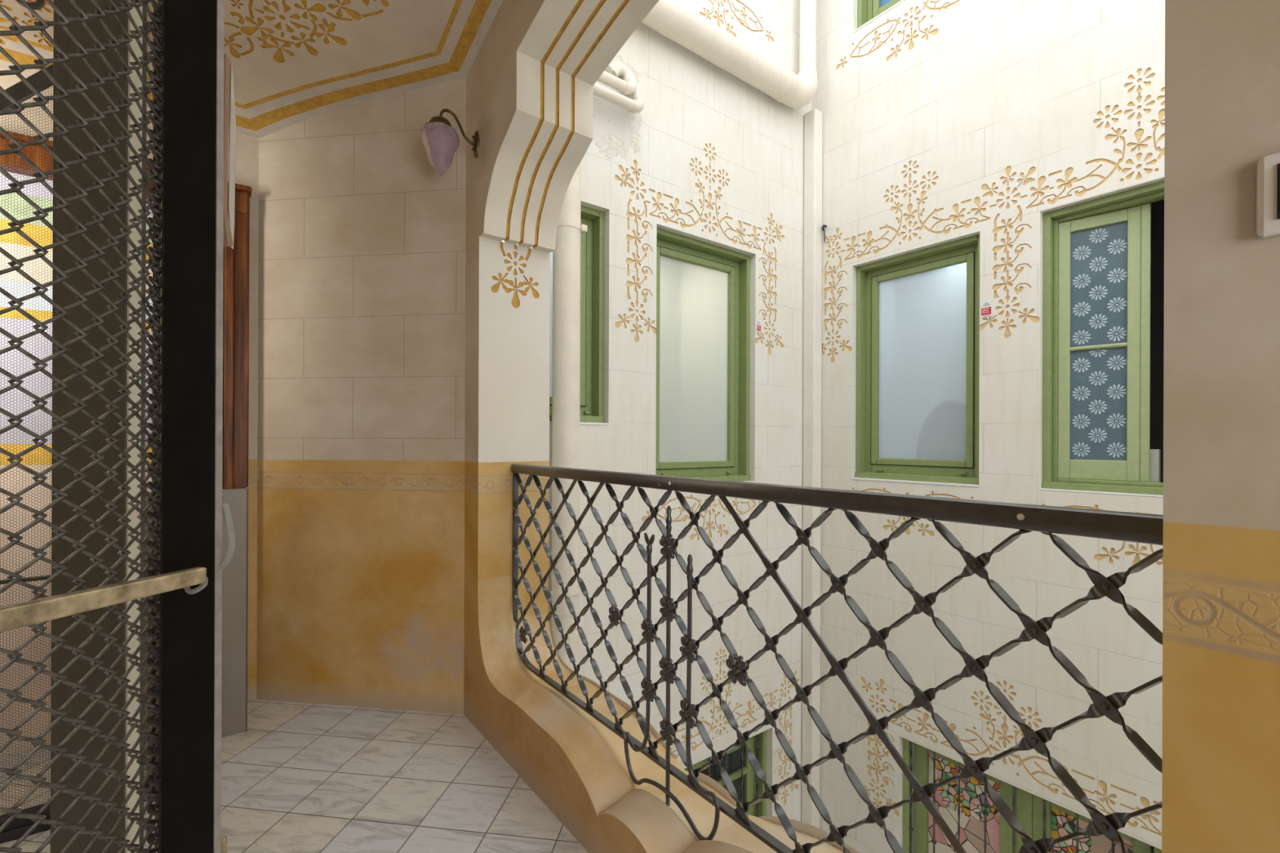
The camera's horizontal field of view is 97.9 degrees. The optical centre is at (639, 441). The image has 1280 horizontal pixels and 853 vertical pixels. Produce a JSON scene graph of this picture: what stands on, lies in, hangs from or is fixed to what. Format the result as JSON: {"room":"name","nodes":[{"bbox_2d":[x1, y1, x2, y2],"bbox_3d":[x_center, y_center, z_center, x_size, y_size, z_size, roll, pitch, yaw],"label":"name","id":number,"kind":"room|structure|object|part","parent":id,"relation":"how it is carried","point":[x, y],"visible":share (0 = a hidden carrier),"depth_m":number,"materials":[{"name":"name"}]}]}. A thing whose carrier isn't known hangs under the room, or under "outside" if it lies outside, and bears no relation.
{"room":"stairwell landing","nodes":[
{"label":"stairwell landing","id":0,"kind":"room"},
{"bbox_2d":[0,67,258,701],"bbox_3d":[-2.862,-0.451,1.741,2.754,3.320,0.001,0,0,-37],"label":"wall","id":1,"kind":"structure","parent":0,"point":[246,153],"depth_m":2.56,"materials":[{"name":"paint"}]},
{"bbox_2d":[0,130,252,755],"bbox_3d":[-2.316,0.049,2.138,1.346,2.384,0.132,0,0,-37],"label":"door","id":2,"kind":"structure","parent":1,"relation":"in","point":[235,260],"depth_m":2.16,"materials":[{"name":"brown wood"}]},
{"bbox_3d":[-2.367,-0.489,2.152,1.080,0.040,0.015,0,0,-37],"label":"transom pane","id":3,"kind":"part","parent":2,"relation":"part of","materials":[{"name":"orange glass"}]},
{"bbox_3d":[-2.371,0.666,2.152,1.080,1.150,0.015,0,0,-37],"label":"panel","id":4,"kind":"part","parent":2,"relation":"part of","materials":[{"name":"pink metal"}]},
{"bbox_3d":[-2.369,0.051,2.152,1.080,0.080,0.015,0,0,-37],"label":"brass rail","id":5,"kind":"part","parent":2,"relation":"part of","materials":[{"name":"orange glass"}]},
{"bbox_3d":[-2.366,-0.559,2.152,1.080,0.100,0.015,0,0,-37],"label":"transom pane","id":6,"kind":"part","parent":2,"relation":"part of","materials":[{"name":"white glass"}]},
{"bbox_3d":[-2.366,-0.682,2.152,1.080,0.145,0.015,0,0,-37],"label":"transom pane","id":7,"kind":"part","parent":2,"relation":"part of","materials":[{"name":"beige glass"}]},
{"bbox_3d":[-2.365,-0.797,2.152,1.080,0.085,0.015,0,0,-37],"label":"transom pane","id":8,"kind":"part","parent":2,"relation":"part of","materials":[{"name":"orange glass"}]},
{"bbox_3d":[-2.365,-0.894,2.152,1.080,0.110,0.015,0,0,-37],"label":"transom pane","id":9,"kind":"part","parent":2,"relation":"part of","materials":[{"name":"green glass"}]},
{"bbox_3d":[-2.365,-1.024,2.152,1.080,0.150,0.015,0,0,-37],"label":"transom pane","id":10,"kind":"part","parent":2,"relation":"part of","materials":[{"name":"purple glass"}]},
{"bbox_3d":[-2.368,-0.229,2.152,1.080,0.480,0.015,0,0,-37],"label":"pane","id":11,"kind":"part","parent":2,"relation":"part of","materials":[{"name":"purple glass"}]},
{"bbox_2d":[0,0,503,137],"bbox_3d":[-1.113,-1.581,0.040,3.468,0.377,4.820,0,0,-37],"label":"ceiling","id":12,"kind":"structure","parent":0,"point":[293,61],"depth_m":2.23,"materials":[{"name":"paint"}]},
{"bbox_2d":[0,699,588,852],"bbox_3d":[-1.147,1.271,0.111,3.518,0.150,4.960,0,0,-37],"label":"floor","id":13,"kind":"structure","parent":0,"point":[302,777],"depth_m":1.91,"materials":[{"name":"tile"}]},
{"bbox_2d":[0,8,161,844],"bbox_3d":[-1.959,-0.133,1.628,0.855,2.650,0.056,0,0,-37],"label":"mesh screen","id":14,"kind":"object","parent":13,"relation":"on","point":[20,91],"visible":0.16,"depth_m":1.70,"materials":[{"name":"metal"}]},
{"bbox_2d":[14,0,45,9],"bbox_3d":[-1.872,-1.361,1.700,0.078,0.070,0.012,0,0,-37],"label":"scroll","id":15,"kind":"object","parent":14,"relation":"attached to","point":[38,4],"visible":0.77,"depth_m":1.71},
{"bbox_3d":[-1.966,1.161,1.627,0.850,0.062,0.055,0,0,-37],"label":"rail","id":16,"kind":"part","parent":14,"relation":"part of","materials":[{"name":"black metal"}]},
{"bbox_3d":[-1.634,-0.131,1.885,0.025,2.650,0.030,0,0,-37],"label":"rail","id":17,"kind":"part","parent":14,"relation":"part of","materials":[{"name":"black metal"}]},
{"bbox_2d":[50,0,146,852],"bbox_3d":[-1.283,-0.165,1.323,0.181,2.720,0.054,0,0,0],"label":"steel column","id":18,"kind":"structure","parent":13,"relation":"on","point":[79,458],"depth_m":1.30,"materials":[{"name":"grey metal"}]},
{"bbox_2d":[0,0,235,852],"bbox_3d":[-0.714,-0.028,0.640,0.219,2.450,0.654,0,0,0],"label":"gate","id":19,"kind":"object","parent":13,"relation":"on","point":[187,580],"visible":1,"depth_m":0.84,"materials":[{"name":"black metal"}]},
{"bbox_3d":[-0.680,-0.028,0.846,0.080,2.450,0.012,0,0,0],"label":"post","id":20,"kind":"part","parent":19,"relation":"part of","materials":[{"name":"black metal"}]},
{"bbox_3d":[-0.667,0.216,0.838,0.040,0.026,0.014,0,0,-13],"label":"latch chain","id":21,"kind":"part","parent":19,"relation":"part of","materials":[{"name":"metal"}]},
{"bbox_2d":[223,53,235,248],"bbox_3d":[-0.782,-0.536,1.040,0.046,0.379,0.136,0,0,-27],"label":"panel","id":22,"kind":"object","parent":19,"relation":"attached to","point":[229,117],"visible":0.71,"depth_m":1.03,"materials":[{"name":"beige metal"}]},
{"bbox_3d":[-0.783,-0.536,1.069,0.007,0.352,0.083,0,0,-32],"label":"plate","id":23,"kind":"part","parent":22,"relation":"part of","materials":[{"name":"white metal"}]},
{"bbox_2d":[143,486,248,756],"bbox_3d":[-1.756,0.691,2.214,0.320,1.005,0.045,0,0,-37],"label":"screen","id":24,"kind":"object","parent":13,"relation":"on","point":[235,574],"visible":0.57,"depth_m":2.27,"materials":[{"name":"grey metal"}]},
{"bbox_2d":[221,835,226,852],"bbox_3d":[-1.163,1.151,1.556,0.015,0.090,0.014,0,0,8],"label":"door stop","id":25,"kind":"object","parent":13,"relation":"on","point":[224,839],"visible":0.88,"depth_m":1.55,"materials":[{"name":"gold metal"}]},
{"bbox_2d":[256,76,466,714],"bbox_3d":[-1.266,-0.445,2.508,1.010,3.320,0.001,0,0,8],"label":"wall","id":26,"kind":"structure","parent":0,"point":[362,240],"depth_m":2.50,"materials":[{"name":"paint"}]},
{"bbox_2d":[477,236,550,580],"bbox_3d":[-0.541,-0.137,2.415,0.329,1.429,0.004,0,0,-37],"label":"wall","id":27,"kind":"structure","parent":0,"point":[514,280],"depth_m":2.40,"materials":[{"name":"paint"}]},
{"bbox_2d":[548,0,811,822],"bbox_3d":[0.293,-0.099,3.574,2.403,9.400,0.160,0,0,-37],"label":"wall","id":28,"kind":"structure","parent":0,"point":[710,157],"depth_m":3.56,"materials":[{"name":"beige paint"}]},
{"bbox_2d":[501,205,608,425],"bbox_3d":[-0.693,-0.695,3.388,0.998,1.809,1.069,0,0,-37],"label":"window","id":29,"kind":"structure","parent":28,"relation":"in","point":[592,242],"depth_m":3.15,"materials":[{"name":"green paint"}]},
{"bbox_3d":[-0.460,-0.710,3.082,0.262,0.941,0.006,0,0,-37],"label":"pane","id":30,"kind":"part","parent":29,"relation":"part of","materials":[{"name":"white glass"}]},
{"bbox_3d":[-0.453,-0.710,3.072,0.342,1.021,0.043,0,0,-37],"label":"sash","id":31,"kind":"part","parent":29,"relation":"part of","materials":[{"name":"green paint"}]},
{"bbox_3d":[-0.457,-0.703,3.078,0.434,1.127,0.038,0,0,-37],"label":"fixed frame","id":32,"kind":"part","parent":29,"relation":"part of","materials":[{"name":"green paint"}]},
{"bbox_3d":[-0.424,-0.122,3.031,0.494,0.040,0.095,0,0,-37],"label":"sill","id":33,"kind":"part","parent":29,"relation":"part of","materials":[{"name":"green paint"}]},
{"bbox_2d":[550,161,586,673],"bbox_3d":[-0.383,1.149,2.862,0.158,6.900,0.153,0,0,-37],"label":"drainpipe","id":34,"kind":"object","parent":28,"relation":"attached to","point":[566,381],"visible":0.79,"depth_m":2.80,"materials":[{"name":"white metal"}]},
{"bbox_2d":[593,60,644,113],"bbox_3d":[-0.153,-1.975,3.044,0.403,0.292,0.131,0,0,-37],"label":"pipe","id":35,"kind":"object","parent":28,"relation":"attached to","point":[629,85],"visible":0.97,"depth_m":3.06,"materials":[{"name":"white metal"}]},
{"bbox_2d":[655,227,755,482],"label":"window","id":36,"kind":"structure","parent":28,"relation":"in","point":[703,289],"depth_m":3.74,"materials":[{"name":"green paint"}]},
{"bbox_3d":[0.359,-0.522,3.706,0.645,1.317,0.006,0,0,-37],"label":"pane","id":37,"kind":"part","parent":36,"relation":"part of","materials":[{"name":"grey glass"}]},
{"bbox_3d":[0.394,0.255,3.655,0.877,0.040,0.095,0,0,-37],"label":"sill","id":38,"kind":"part","parent":36,"relation":"part of","materials":[{"name":"green paint"}]},
{"bbox_2d":[684,730,766,817],"bbox_3d":[0.250,2.745,4.088,1.469,2.012,0.915,0,0,-37],"label":"window","id":39,"kind":"structure","parent":28,"relation":"in","point":[748,786],"depth_m":3.99,"materials":[{"name":"green paint"}]},
{"bbox_3d":[0.471,2.746,3.798,0.709,1.152,0.006,0,0,-37],"label":"pane","id":40,"kind":"part","parent":39,"relation":"part of","materials":[{"name":"glass"}]},
{"bbox_3d":[0.494,2.746,3.767,0.969,1.412,0.110,0,0,-37],"label":"frame","id":41,"kind":"part","parent":39,"relation":"part of","materials":[{"name":"green paint"}]},
{"bbox_2d":[641,0,817,108],"bbox_3d":[0.378,-3.534,3.390,2.268,2.329,0.190,0,0,-37],"label":"pipe","id":42,"kind":"object","parent":28,"relation":"attached to","point":[672,19],"visible":1,"depth_m":3.55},
{"bbox_2d":[755,320,760,332],"bbox_3d":[0.826,-0.801,3.876,0.046,0.082,0.004,0,0,-37],"label":"sticker","id":43,"kind":"object","parent":28,"relation":"attached to","point":[758,322],"visible":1,"depth_m":3.87,"materials":[{"name":"white paper"}]},
{"bbox_2d":[801,108,822,828],"bbox_3d":[1.282,1.075,4.162,0.100,7.060,0.101,0,0,-37],"label":"drainpipe","id":44,"kind":"object","parent":28,"relation":"attached to","point":[813,119],"visible":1,"depth_m":4.12,"materials":[{"name":"white metal"}]},
{"bbox_2d":[516,243,859,852],"bbox_3d":[1.559,1.231,-0.078,0.001,6.850,7.220,0,0,-37],"label":"ledge","id":45,"kind":"object","parent":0,"point":[812,830],"visible":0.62,"depth_m":1.64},
{"bbox_2d":[463,0,1279,852],"bbox_3d":[0.463,-0.438,0.826,0.001,3.320,4.155,0,0,-37],"label":"wall","id":46,"kind":"structure","parent":0,"point":[1221,588],"depth_m":0.61,"materials":[{"name":"paint"}]},
{"bbox_2d":[420,108,479,175],"bbox_3d":[-0.772,-1.210,2.268,0.224,0.278,0.151,0,0,-37],"label":"wall lamp","id":47,"kind":"object","parent":46,"relation":"attached to","point":[441,141],"visible":1,"depth_m":2.21,"materials":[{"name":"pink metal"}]},
{"bbox_3d":[-0.804,-1.167,2.244,0.144,0.192,0.151,0,0,-37],"label":"lamp shade","id":48,"kind":"part","parent":47,"relation":"part of","materials":[{"name":"purple glass"}]},
{"bbox_3d":[-0.749,-1.292,2.286,0.150,0.114,0.012,0,0,-37],"label":"arm","id":49,"kind":"part","parent":47,"relation":"part of","materials":[{"name":"gold metal"}]},
{"bbox_3d":[-0.692,-1.245,2.329,0.022,0.116,0.054,0,0,-37],"label":"plate","id":50,"kind":"part","parent":47,"relation":"part of","materials":[{"name":"gold metal"}]},
{"bbox_2d":[479,0,658,253],"bbox_3d":[0.101,-1.188,1.577,0.329,0.678,2.102,0,0,-37],"label":"arch","id":51,"kind":"object","parent":46,"relation":"attached to","point":[568,45],"visible":1,"depth_m":2.15,"materials":[{"name":"paint"}]},
{"bbox_2d":[477,569,843,852],"bbox_3d":[0.093,0.825,1.577,0.329,0.490,2.105,0,0,-37],"label":"parapet","id":52,"kind":"object","parent":46,"relation":"attached to","point":[597,753],"visible":0.89,"depth_m":1.78,"materials":[{"name":"paint"}]},
{"bbox_2d":[511,463,1163,852],"bbox_3d":[0.088,0.569,1.572,0.053,0.940,2.116,0,0,-37],"label":"railing","id":53,"kind":"object","parent":52,"relation":"on","point":[1144,528],"visible":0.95,"depth_m":1.23,"materials":[{"name":"black metal"}]},
{"bbox_2d":[519,626,527,644],"bbox_3d":[-0.485,0.803,2.312,0.020,0.065,0.065,0,0,-37],"label":"flower","id":54,"kind":"object","parent":53,"relation":"on","point":[523,632],"depth_m":2.30,"materials":[{"name":"black metal"}]},
{"bbox_2d":[608,605,620,626],"bbox_3d":[-0.083,0.555,1.772,0.018,0.061,0.061,0,0,-37],"label":"flower","id":55,"kind":"object","parent":53,"relation":"on","point":[615,616],"depth_m":1.77,"materials":[{"name":"black metal"}]},
{"bbox_2d":[640,678,655,702],"bbox_3d":[0.022,0.729,1.633,0.020,0.067,0.067,0,0,-37],"label":"flower","id":56,"kind":"object","parent":53,"relation":"on","point":[648,693],"depth_m":1.63,"materials":[{"name":"black metal"}]},
{"bbox_2d":[640,619,656,642],"bbox_3d":[0.023,0.556,1.633,0.020,0.067,0.067,0,0,-37],"label":"flower","id":57,"kind":"object","parent":53,"relation":"on","point":[649,633],"depth_m":1.63,"materials":[{"name":"black metal"}]},
{"bbox_2d":[659,718,675,746],"bbox_3d":[0.075,0.816,1.563,0.020,0.064,0.064,0,0,-37],"label":"flower","id":58,"kind":"object","parent":53,"relation":"on","point":[668,729],"depth_m":1.56,"materials":[{"name":"black metal"}]},
{"bbox_2d":[658,656,676,684],"bbox_3d":[0.075,0.643,1.563,0.022,0.073,0.073,0,0,-37],"label":"flower","id":59,"kind":"object","parent":53,"relation":"on","point":[668,674],"depth_m":1.55,"materials":[{"name":"black metal"}]},
{"bbox_2d":[659,595,675,622],"bbox_3d":[0.076,0.469,1.563,0.021,0.068,0.068,0,0,-37],"label":"flower","id":60,"kind":"object","parent":53,"relation":"on","point":[668,611],"depth_m":1.56,"materials":[{"name":"black metal"}]},
{"bbox_2d":[659,533,677,559],"bbox_3d":[0.077,0.295,1.563,0.022,0.074,0.074,0,0,-37],"label":"flower","id":61,"kind":"object","parent":53,"relation":"on","point":[669,544],"depth_m":1.55,"materials":[{"name":"black metal"}]},
{"bbox_2d":[679,697,698,728],"bbox_3d":[0.128,0.730,1.493,0.022,0.074,0.074,0,0,-37],"label":"flower","id":62,"kind":"object","parent":53,"relation":"on","point":[690,710],"depth_m":1.49,"materials":[{"name":"black metal"}]},
{"bbox_2d":[679,634,698,663],"bbox_3d":[0.129,0.556,1.493,0.021,0.072,0.072,0,0,-37],"label":"flower","id":63,"kind":"object","parent":53,"relation":"on","point":[691,646],"depth_m":1.49,"materials":[{"name":"black metal"}]},
{"bbox_2d":[725,653,750,686],"bbox_3d":[0.235,0.556,1.354,0.022,0.077,0.077,0,0,-37],"label":"flower","id":64,"kind":"object","parent":53,"relation":"on","point":[739,668],"depth_m":1.35,"materials":[{"name":"black metal"}]},
{"bbox_3d":[0.093,0.119,1.575,0.044,0.039,2.102,0,0,-37],"label":"handrail","id":65,"kind":"part","parent":53,"relation":"part of","materials":[{"name":"black metal"}]},
{"bbox_2d":[1255,151,1279,237],"bbox_3d":[0.666,-0.253,0.546,0.016,0.084,0.084,0,0,-37],"label":"light switch","id":66,"kind":"object","parent":46,"relation":"attached to","point":[1268,166],"visible":1,"depth_m":0.57,"materials":[{"name":"white plastic"}]},
{"bbox_2d":[811,0,1164,852],"bbox_3d":[3.538,-0.086,1.429,0.160,9.400,7.186,0,0,-37],"label":"wall","id":67,"kind":"structure","parent":0,"point":[944,121],"depth_m":3.26,"materials":[{"name":"beige paint"}]},
{"bbox_2d":[822,224,826,242],"bbox_3d":[1.362,-1.539,4.119,0.053,0.129,0.014,0,0,-37],"label":"wall hook","id":68,"kind":"object","parent":67,"relation":"attached to","point":[824,225],"visible":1,"depth_m":4.12,"materials":[{"name":"black metal"}]},
{"bbox_2d":[853,0,904,32],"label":"window","id":69,"kind":"structure","parent":67,"relation":"in","point":[868,11],"depth_m":3.96,"materials":[{"name":"green paint"}]},
{"bbox_3d":[1.855,-3.645,3.696,0.112,1.395,0.831,0,0,-37],"label":"frame","id":70,"kind":"part","parent":69,"relation":"part of","materials":[{"name":"green paint"}]},
{"bbox_3d":[1.885,-3.632,3.718,0.038,1.358,0.767,0,0,-37],"label":"fixed frame","id":71,"kind":"part","parent":69,"relation":"part of","materials":[{"name":"green paint"}]},
{"bbox_3d":[1.879,-3.639,3.714,0.043,1.252,0.675,0,0,-37],"label":"sash","id":72,"kind":"part","parent":69,"relation":"part of","materials":[{"name":"green paint"}]},
{"bbox_3d":[1.889,-3.639,3.721,0.006,1.172,0.595,0,0,-37],"label":"pane","id":73,"kind":"part","parent":69,"relation":"part of","materials":[{"name":"blue glass"}]},
{"bbox_2d":[851,234,979,487],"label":"window","id":74,"kind":"structure","parent":67,"relation":"in","point":[917,400],"depth_m":3.70,"materials":[{"name":"green paint"}]},
{"bbox_3d":[1.823,0.241,3.683,0.095,0.040,0.827,0,0,-37],"label":"sill","id":75,"kind":"part","parent":74,"relation":"part of","materials":[{"name":"green paint"}]},
{"bbox_3d":[1.867,-0.503,3.714,0.043,1.333,0.675,0,0,-37],"label":"sash","id":76,"kind":"part","parent":74,"relation":"part of","materials":[{"name":"green paint"}]},
{"bbox_3d":[1.876,-0.503,3.721,0.006,1.253,0.595,0,0,-37],"label":"pane","id":77,"kind":"part","parent":74,"relation":"part of","materials":[{"name":"white glass"}]},
{"bbox_2d":[981,299,991,318],"bbox_3d":[2.034,-0.777,3.272,0.004,0.098,0.058,0,0,-37],"label":"sticker","id":78,"kind":"object","parent":67,"relation":"attached to","point":[986,306],"visible":1,"depth_m":3.27,"materials":[{"name":"white paper"}]},
{"bbox_3d":[2.034,-0.765,3.272,0.002,0.043,0.052,0,0,-37],"label":"red panel","id":79,"kind":"part","parent":78,"relation":"part of","materials":[{"name":"red paper"}]},
{"bbox_2d":[902,737,1161,852],"bbox_3d":[2.182,2.704,3.232,0.115,1.508,1.286,0,0,-37],"label":"window","id":80,"kind":"structure","parent":67,"relation":"in","point":[965,805],"depth_m":3.42,"materials":[{"name":"multicoloured glass"}]},
{"bbox_3d":[2.025,2.684,3.489,0.007,1.308,0.435,0,0,-37],"label":"leaded pane","id":81,"kind":"part","parent":80,"relation":"part of","materials":[{"name":"multicoloured glass"}]},
{"bbox_3d":[2.411,2.685,2.983,0.007,1.308,0.359,0,0,-37],"label":"leaded pane","id":82,"kind":"part","parent":80,"relation":"part of","materials":[{"name":"multicoloured glass"}]},
{"bbox_2d":[1040,180,1164,497],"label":"window","id":83,"kind":"structure","parent":67,"relation":"in","point":[1103,282],"depth_m":2.97,"materials":[{"name":"green paint"}]},
{"bbox_3d":[2.440,-0.824,2.966,0.239,0.633,0.005,0,0,44],"label":"pane","id":84,"kind":"part","parent":83,"relation":"part of","materials":[{"name":"blue glass"}]},
{"bbox_3d":[2.438,-0.198,2.966,0.239,0.595,0.005,0,0,44],"label":"pane","id":85,"kind":"part","parent":83,"relation":"part of","materials":[{"name":"blue glass"}]},
{"bbox_3d":[2.562,0.242,2.709,0.100,0.035,1.001,0,0,-37],"label":"sill","id":86,"kind":"part","parent":83,"relation":"part of","materials":[{"name":"green paint"}]},
{"bbox_3d":[2.603,0.125,2.828,0.030,0.170,0.055,0,0,-37],"label":"panel","id":87,"kind":"part","parent":83,"relation":"part of","materials":[{"name":"white plastic"}]}
]}

